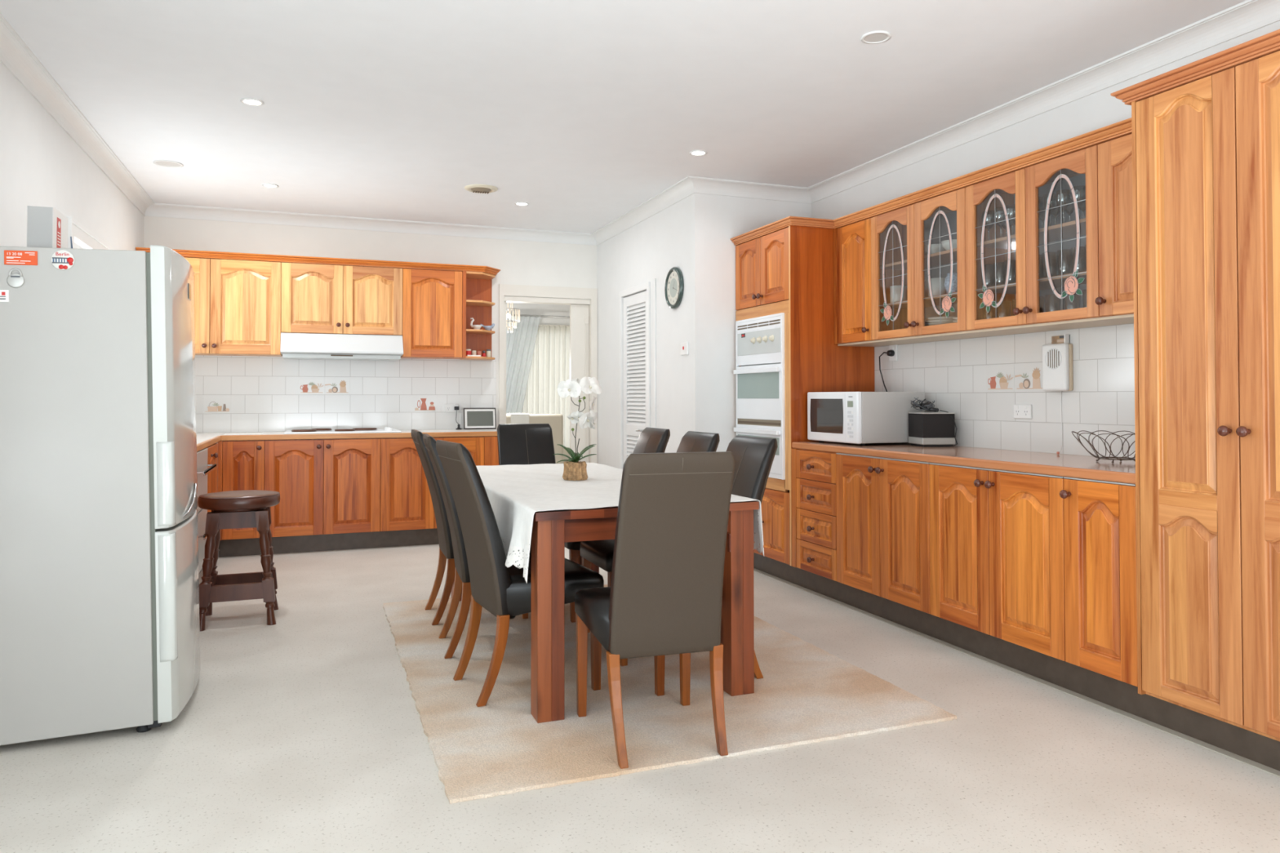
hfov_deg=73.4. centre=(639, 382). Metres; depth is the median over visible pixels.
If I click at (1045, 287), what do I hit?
shelf
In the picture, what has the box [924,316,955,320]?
dinner plate
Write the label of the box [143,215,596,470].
wall
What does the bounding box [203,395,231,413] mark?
tile
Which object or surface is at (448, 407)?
power socket
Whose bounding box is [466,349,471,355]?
jar
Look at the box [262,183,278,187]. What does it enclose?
recessed light
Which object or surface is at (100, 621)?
refrigerator
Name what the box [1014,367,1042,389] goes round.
picture
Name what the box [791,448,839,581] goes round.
base cabinet
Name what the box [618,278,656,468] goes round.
trim
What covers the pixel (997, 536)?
base cabinet
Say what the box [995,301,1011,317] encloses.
drinking glass
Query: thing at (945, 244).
bowl
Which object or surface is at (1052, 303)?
drinking glass
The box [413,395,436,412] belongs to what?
tile
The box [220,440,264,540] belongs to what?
base cabinet
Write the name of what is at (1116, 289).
upper cabinet
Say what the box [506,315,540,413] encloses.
drape
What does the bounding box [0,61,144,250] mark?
wall
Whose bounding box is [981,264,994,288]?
drinking glass
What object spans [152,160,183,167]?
recessed light
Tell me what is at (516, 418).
throw
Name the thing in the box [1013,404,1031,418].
power socket
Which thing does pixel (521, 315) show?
rail
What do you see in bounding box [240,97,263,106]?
recessed light
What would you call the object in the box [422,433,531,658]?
dining chair
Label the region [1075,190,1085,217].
wine glass
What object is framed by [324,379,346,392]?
picture
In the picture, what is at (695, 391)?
wall
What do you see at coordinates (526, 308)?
wall
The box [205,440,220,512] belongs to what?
base cabinet
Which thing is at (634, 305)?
door
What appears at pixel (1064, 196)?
wine glass
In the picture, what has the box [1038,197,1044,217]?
wine glass
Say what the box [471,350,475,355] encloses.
jar
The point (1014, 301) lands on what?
drinking glass
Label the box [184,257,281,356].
upper cabinet
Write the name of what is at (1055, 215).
wine glass
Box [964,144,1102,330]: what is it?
upper cabinet
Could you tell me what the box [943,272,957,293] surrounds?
jar
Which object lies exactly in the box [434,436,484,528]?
base cabinet
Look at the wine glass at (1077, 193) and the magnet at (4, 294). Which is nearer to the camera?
the magnet at (4, 294)
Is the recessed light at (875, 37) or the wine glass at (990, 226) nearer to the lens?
the recessed light at (875, 37)
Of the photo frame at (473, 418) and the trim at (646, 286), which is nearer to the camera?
the trim at (646, 286)
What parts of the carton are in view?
label panel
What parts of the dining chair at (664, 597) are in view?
leg, seat, leg, backrest, leg, leg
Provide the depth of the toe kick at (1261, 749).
3.52 m
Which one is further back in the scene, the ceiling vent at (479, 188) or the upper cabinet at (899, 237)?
the ceiling vent at (479, 188)
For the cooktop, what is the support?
in the countertop at (204, 440)
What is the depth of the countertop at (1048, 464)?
3.96 m
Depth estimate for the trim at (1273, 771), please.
3.43 m
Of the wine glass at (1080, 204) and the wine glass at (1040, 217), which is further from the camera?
the wine glass at (1040, 217)
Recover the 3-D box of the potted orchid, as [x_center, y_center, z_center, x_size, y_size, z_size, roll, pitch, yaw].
[-0.298,0.222,4.229,0.228,0.505,0.147,0,-1,-28]
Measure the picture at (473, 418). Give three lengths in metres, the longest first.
0.228 x 0.131 x 0.002 m
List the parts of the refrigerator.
fridge door, freezer door, door pull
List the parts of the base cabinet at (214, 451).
panel, knob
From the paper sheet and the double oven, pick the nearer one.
the double oven
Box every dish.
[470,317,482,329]
[480,323,494,330]
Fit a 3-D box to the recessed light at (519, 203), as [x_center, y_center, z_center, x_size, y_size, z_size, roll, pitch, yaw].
[-0.916,-1.387,6.648,0.110,0.008,0.110,0,-1,-21]
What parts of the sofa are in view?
arm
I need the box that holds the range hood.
[280,332,403,360]
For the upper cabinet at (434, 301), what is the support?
attached to the wall at (529, 263)
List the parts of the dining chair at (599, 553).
leg, seat, leg, backrest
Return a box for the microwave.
[807,391,924,445]
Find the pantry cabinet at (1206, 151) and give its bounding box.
[1131,50,1279,742]
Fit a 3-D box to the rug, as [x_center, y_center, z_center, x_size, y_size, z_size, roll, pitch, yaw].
[-0.152,1.238,3.995,1.836,0.012,2.551,0,-1,-21]
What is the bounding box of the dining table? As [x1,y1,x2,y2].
[451,500,759,723]
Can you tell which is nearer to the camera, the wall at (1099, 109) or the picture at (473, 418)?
the wall at (1099, 109)
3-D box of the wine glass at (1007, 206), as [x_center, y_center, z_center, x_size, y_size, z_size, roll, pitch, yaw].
[1.811,-0.785,4.170,0.068,0.155,0.068,0,-1,-21]
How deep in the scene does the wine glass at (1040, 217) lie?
4.10 m
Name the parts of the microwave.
panel, casing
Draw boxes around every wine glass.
[981,210,995,240]
[993,208,1005,228]
[999,210,1011,231]
[1005,204,1015,235]
[1010,208,1015,225]
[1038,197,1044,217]
[1038,200,1047,227]
[1041,193,1057,226]
[1048,197,1062,225]
[1054,189,1071,224]
[1061,193,1075,222]
[1070,185,1085,208]
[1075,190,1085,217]
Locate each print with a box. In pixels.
[0,292,5,299]
[57,221,60,246]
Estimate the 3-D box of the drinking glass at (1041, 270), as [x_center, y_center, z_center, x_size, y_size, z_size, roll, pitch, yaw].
[1.864,-0.538,4.021,0.068,0.115,0.068,0,-1,-21]
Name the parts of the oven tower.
panel, door, knob, panel, door, door, panel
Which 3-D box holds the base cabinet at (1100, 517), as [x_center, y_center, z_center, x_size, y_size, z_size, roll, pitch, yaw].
[1.994,0.733,3.329,0.663,0.726,0.320,0,-1,-21]
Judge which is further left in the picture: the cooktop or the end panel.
the cooktop
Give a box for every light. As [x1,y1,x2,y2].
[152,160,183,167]
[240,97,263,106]
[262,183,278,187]
[514,201,528,205]
[689,150,706,155]
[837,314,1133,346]
[860,31,891,44]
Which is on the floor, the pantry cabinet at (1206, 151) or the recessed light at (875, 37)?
the pantry cabinet at (1206, 151)
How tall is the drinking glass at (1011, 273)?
0.115 m
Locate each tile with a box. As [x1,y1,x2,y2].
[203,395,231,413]
[298,376,324,394]
[324,377,350,394]
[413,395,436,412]
[986,363,1014,392]
[1014,362,1045,391]
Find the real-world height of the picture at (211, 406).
0.080 m
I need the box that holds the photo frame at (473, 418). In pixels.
[463,408,496,429]
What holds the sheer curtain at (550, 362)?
hanging from the rod
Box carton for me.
[26,205,67,248]
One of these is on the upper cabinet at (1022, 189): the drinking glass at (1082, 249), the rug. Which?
the drinking glass at (1082, 249)
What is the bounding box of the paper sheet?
[223,433,262,435]
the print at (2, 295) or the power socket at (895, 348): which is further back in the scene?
the power socket at (895, 348)
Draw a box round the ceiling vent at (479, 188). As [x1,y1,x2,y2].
[464,184,497,193]
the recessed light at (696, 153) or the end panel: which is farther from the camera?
the end panel
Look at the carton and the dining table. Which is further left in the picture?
the carton
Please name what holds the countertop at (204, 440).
on the base cabinet
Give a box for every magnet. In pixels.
[0,289,8,302]
[4,249,37,265]
[6,268,24,288]
[50,249,74,270]
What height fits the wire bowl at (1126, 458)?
0.128 m
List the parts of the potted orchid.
flower, flower, driftwood pot, flower, flower stem, flower, flower, flower, flower, flower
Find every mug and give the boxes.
[889,284,906,302]
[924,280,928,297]
[927,277,946,296]
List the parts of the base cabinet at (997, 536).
panel, door, knob, knob, panel, door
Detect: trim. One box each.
[0,0,1279,245]
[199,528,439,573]
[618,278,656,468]
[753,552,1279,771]
[753,568,1279,777]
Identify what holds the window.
in the wall at (41, 164)
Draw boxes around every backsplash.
[195,355,496,432]
[874,323,1135,458]
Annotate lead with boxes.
[911,397,957,446]
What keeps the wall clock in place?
attached to the wall at (695, 391)
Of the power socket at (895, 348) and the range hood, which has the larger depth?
the range hood
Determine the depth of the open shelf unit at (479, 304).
7.55 m
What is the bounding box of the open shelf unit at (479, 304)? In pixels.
[460,271,495,359]
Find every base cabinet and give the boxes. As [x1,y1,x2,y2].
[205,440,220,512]
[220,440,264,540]
[264,438,380,537]
[380,437,434,531]
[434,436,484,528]
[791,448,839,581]
[835,453,930,613]
[928,462,1066,661]
[1059,476,1137,686]
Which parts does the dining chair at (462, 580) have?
backrest, leg, leg, seat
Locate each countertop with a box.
[196,429,497,451]
[791,441,1135,484]
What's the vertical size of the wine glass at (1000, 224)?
0.155 m
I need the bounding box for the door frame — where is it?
[498,284,597,463]
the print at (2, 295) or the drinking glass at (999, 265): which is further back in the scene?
the drinking glass at (999, 265)
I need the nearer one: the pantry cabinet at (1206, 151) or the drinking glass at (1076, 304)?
the pantry cabinet at (1206, 151)
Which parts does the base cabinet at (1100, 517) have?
knob, panel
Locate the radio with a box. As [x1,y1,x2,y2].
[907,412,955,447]
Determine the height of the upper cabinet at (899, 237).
0.730 m
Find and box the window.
[66,216,115,249]
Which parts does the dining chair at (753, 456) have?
leg, leg, backrest, leg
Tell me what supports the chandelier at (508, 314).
hanging from the ceiling
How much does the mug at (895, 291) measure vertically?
0.100 m
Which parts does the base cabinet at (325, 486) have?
door, panel, door, panel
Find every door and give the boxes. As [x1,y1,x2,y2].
[569,304,589,462]
[623,290,646,463]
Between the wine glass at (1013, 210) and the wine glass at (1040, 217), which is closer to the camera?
the wine glass at (1040, 217)
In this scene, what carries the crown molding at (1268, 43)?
attached to the pantry cabinet at (1206, 151)
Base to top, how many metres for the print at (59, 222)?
0.090 m
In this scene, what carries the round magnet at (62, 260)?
attached to the refrigerator
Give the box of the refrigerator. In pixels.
[0,244,199,745]
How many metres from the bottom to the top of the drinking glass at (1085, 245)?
0.115 m
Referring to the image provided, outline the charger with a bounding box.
[453,406,462,429]
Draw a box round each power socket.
[444,404,457,412]
[888,344,897,361]
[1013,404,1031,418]
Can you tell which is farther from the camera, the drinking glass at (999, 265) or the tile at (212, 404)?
the tile at (212, 404)
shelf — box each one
[880,248,956,270]
[880,292,957,308]
[976,217,1086,249]
[977,271,1086,293]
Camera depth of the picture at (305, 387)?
7.07 m
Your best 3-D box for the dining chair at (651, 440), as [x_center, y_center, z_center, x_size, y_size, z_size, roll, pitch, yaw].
[-0.167,0.750,4.738,0.592,0.990,0.450,0,-1,-20]
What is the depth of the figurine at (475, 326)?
7.37 m
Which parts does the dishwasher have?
drawer, drawer, handle, handle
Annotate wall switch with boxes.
[680,342,688,355]
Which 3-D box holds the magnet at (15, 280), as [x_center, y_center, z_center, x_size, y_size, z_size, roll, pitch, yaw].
[-2.087,-0.350,2.869,0.050,0.066,0.006,-1,-1,-21]
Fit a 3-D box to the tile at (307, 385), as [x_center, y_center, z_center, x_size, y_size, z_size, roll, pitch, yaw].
[-2.702,0.024,7.067,0.196,0.147,0.004,0,-1,-21]
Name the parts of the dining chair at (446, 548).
backrest, leg, leg, leg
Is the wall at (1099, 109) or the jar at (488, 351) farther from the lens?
the jar at (488, 351)
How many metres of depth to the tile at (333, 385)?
7.14 m
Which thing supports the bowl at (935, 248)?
on the upper cabinet at (899, 237)
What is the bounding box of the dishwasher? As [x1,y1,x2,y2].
[196,448,216,572]
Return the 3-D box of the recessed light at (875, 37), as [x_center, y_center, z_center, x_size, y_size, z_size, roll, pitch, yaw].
[0.985,-1.442,3.582,0.124,0.008,0.124,0,-1,-21]
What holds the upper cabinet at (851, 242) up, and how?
attached to the wall at (1099, 109)
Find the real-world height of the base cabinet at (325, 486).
0.724 m
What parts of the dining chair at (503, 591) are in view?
leg, backrest, leg, seat, leg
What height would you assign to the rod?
0.020 m
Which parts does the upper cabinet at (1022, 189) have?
coloured glass, door, knob, knob, door, coloured glass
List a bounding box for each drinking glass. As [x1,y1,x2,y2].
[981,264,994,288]
[982,305,995,319]
[993,262,1004,285]
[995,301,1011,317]
[1000,267,1012,284]
[1004,259,1016,283]
[1012,298,1016,315]
[1039,254,1043,278]
[1039,296,1044,312]
[1041,252,1057,277]
[1044,293,1061,311]
[1049,257,1052,275]
[1056,248,1072,275]
[1062,255,1066,273]
[1064,293,1080,309]
[1071,246,1086,272]
[1076,251,1081,271]
[1082,288,1086,307]
[1084,244,1086,265]
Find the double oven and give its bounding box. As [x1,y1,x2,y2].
[733,312,785,479]
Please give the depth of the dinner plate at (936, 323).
4.64 m
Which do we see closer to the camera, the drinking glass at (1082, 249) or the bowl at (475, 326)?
the drinking glass at (1082, 249)
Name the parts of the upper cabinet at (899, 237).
coloured glass, door, knob, knob, door, coloured glass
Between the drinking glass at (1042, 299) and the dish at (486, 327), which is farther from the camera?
the dish at (486, 327)
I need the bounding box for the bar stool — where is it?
[197,489,279,631]
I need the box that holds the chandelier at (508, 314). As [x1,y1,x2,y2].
[506,302,519,333]
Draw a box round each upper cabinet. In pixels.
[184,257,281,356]
[280,262,402,335]
[400,268,466,359]
[833,217,874,344]
[871,187,968,340]
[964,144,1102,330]
[1095,133,1133,316]
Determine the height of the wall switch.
0.090 m
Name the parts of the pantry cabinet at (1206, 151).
panel, panel, door, knob, knob, door, panel, panel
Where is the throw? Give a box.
[506,413,528,423]
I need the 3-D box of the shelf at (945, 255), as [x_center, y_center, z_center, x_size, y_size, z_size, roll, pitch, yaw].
[1.667,-0.689,4.766,0.251,0.016,0.751,0,-1,-21]
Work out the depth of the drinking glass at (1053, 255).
3.92 m
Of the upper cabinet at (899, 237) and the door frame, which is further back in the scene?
the door frame
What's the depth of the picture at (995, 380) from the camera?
4.51 m
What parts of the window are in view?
frame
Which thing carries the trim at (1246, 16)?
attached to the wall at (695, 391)
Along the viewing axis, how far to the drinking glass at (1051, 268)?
4.03 m
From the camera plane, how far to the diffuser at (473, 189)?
6.15 m
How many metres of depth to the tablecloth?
3.58 m
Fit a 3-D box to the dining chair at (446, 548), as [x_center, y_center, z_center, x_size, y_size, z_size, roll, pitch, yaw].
[-0.921,0.749,4.634,0.592,0.990,0.450,0,-1,-20]
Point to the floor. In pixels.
(303, 732)
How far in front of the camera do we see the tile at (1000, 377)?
4.51 m
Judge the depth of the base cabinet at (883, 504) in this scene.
4.43 m
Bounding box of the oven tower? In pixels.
[735,225,875,566]
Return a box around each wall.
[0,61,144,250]
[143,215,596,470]
[506,302,569,325]
[596,192,811,468]
[811,20,1279,219]
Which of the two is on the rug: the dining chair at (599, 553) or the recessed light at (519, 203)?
the dining chair at (599, 553)
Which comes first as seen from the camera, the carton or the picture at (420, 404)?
the carton
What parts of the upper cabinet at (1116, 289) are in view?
knob, panel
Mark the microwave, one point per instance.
(862, 418)
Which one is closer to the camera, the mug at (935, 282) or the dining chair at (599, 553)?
the dining chair at (599, 553)
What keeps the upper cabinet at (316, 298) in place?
attached to the wall at (529, 263)
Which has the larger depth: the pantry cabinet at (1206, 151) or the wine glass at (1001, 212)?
the wine glass at (1001, 212)
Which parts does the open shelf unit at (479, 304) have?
shelf, shelf, shelf, shelf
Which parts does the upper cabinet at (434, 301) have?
panel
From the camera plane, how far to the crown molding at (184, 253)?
6.83 m
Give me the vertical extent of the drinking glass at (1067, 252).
0.115 m
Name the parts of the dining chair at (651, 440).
seat, leg, backrest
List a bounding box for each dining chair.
[410,429,528,625]
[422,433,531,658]
[435,440,604,706]
[497,423,580,564]
[564,426,670,622]
[574,451,735,768]
[580,431,719,632]
[619,435,777,696]
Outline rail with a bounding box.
[511,314,569,318]
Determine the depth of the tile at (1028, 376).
4.34 m
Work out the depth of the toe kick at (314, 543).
6.61 m
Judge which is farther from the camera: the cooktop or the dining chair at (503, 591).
the cooktop
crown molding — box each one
[135,247,500,275]
[730,28,1279,245]
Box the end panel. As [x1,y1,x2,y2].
[483,435,498,465]
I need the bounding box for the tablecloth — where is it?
[475,462,764,583]
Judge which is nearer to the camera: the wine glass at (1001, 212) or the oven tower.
the wine glass at (1001, 212)
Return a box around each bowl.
[471,324,482,329]
[483,325,493,330]
[924,243,946,253]
[940,239,956,250]
[1071,430,1135,463]
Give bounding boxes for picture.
[207,401,229,411]
[300,382,323,392]
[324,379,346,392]
[414,398,435,410]
[466,411,493,426]
[987,373,1013,389]
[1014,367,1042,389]
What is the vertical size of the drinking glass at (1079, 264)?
0.115 m
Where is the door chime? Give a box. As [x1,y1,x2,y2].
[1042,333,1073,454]
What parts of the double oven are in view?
oven knob, handle, handle, oven door, oven door, control panel, oven knob, oven knob, oven knob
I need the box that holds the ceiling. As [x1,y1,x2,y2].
[0,0,1246,233]
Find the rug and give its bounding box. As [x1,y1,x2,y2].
[382,584,956,804]
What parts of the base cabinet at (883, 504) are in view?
panel, door, knob, knob, panel, door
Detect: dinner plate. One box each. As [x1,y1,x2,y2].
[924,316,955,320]
[924,319,955,323]
[924,322,953,325]
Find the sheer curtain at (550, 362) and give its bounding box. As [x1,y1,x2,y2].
[521,324,569,447]
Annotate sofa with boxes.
[506,413,569,463]
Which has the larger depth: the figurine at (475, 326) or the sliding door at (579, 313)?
the sliding door at (579, 313)
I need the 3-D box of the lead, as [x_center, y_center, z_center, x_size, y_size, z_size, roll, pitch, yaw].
[1.619,0.217,4.816,0.169,0.270,0.271,0,-1,-21]
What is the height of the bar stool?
0.671 m
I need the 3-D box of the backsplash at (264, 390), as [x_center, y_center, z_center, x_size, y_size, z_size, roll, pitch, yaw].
[-2.562,0.085,7.124,2.749,0.630,0.006,0,-1,-21]
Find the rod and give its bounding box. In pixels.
[538,324,569,326]
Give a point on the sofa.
(555, 421)
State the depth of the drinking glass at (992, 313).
4.28 m
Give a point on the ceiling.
(581, 113)
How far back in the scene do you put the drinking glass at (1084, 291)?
3.74 m
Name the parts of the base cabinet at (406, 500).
panel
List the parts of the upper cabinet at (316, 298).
door, panel, door, panel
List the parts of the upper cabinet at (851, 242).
panel, knob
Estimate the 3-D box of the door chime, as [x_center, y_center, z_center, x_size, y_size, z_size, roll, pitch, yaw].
[2.009,0.056,4.138,0.061,0.574,0.147,0,-1,-21]
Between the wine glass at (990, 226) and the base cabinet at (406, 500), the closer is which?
the wine glass at (990, 226)
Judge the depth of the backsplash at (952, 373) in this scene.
4.34 m
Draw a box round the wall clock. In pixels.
[664,266,684,309]
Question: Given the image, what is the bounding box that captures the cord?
[879,349,894,391]
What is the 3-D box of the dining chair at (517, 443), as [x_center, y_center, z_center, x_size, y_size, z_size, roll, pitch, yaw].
[-0.666,0.762,5.409,0.450,0.990,0.591,0,-1,-21]
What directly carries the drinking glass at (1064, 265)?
on the upper cabinet at (1022, 189)
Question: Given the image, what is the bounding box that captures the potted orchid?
[553,377,601,480]
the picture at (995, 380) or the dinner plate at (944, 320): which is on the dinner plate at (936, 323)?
the dinner plate at (944, 320)
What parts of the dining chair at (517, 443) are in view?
backrest, leg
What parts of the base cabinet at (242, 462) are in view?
panel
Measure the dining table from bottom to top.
0.753 m
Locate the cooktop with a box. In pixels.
[284,426,401,434]
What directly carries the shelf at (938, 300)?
attached to the upper cabinet at (899, 237)
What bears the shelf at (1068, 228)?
attached to the upper cabinet at (1022, 189)
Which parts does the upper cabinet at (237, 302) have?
panel, door, panel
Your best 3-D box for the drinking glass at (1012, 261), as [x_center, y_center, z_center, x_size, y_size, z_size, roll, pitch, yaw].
[1.805,-0.535,4.169,0.068,0.115,0.068,0,-1,-21]
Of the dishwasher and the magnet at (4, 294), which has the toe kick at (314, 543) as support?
the dishwasher
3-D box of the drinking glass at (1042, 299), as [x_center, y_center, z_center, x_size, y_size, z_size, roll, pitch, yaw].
[1.860,-0.344,4.022,0.068,0.115,0.068,0,-1,-21]
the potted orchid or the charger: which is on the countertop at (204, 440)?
the charger
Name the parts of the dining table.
leg, leg, leg, leg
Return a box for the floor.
[0,544,1279,852]
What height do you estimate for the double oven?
1.047 m
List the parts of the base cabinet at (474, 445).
panel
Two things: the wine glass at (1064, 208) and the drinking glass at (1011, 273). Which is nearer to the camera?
the wine glass at (1064, 208)
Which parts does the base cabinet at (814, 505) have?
knob, knob, knob, knob, panel, panel, panel, panel, drawer, drawer, drawer, drawer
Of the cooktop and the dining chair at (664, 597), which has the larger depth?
the cooktop
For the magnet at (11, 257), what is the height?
0.048 m
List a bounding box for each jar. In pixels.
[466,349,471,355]
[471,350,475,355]
[486,349,490,357]
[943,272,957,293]
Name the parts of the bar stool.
leg, leg, seat, swivel plate, leg, leg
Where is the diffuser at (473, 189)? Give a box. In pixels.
[471,187,490,192]
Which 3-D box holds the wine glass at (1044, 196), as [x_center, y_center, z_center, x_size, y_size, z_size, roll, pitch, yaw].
[1.890,-0.789,3.957,0.068,0.155,0.068,0,-1,-21]
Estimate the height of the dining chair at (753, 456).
0.990 m

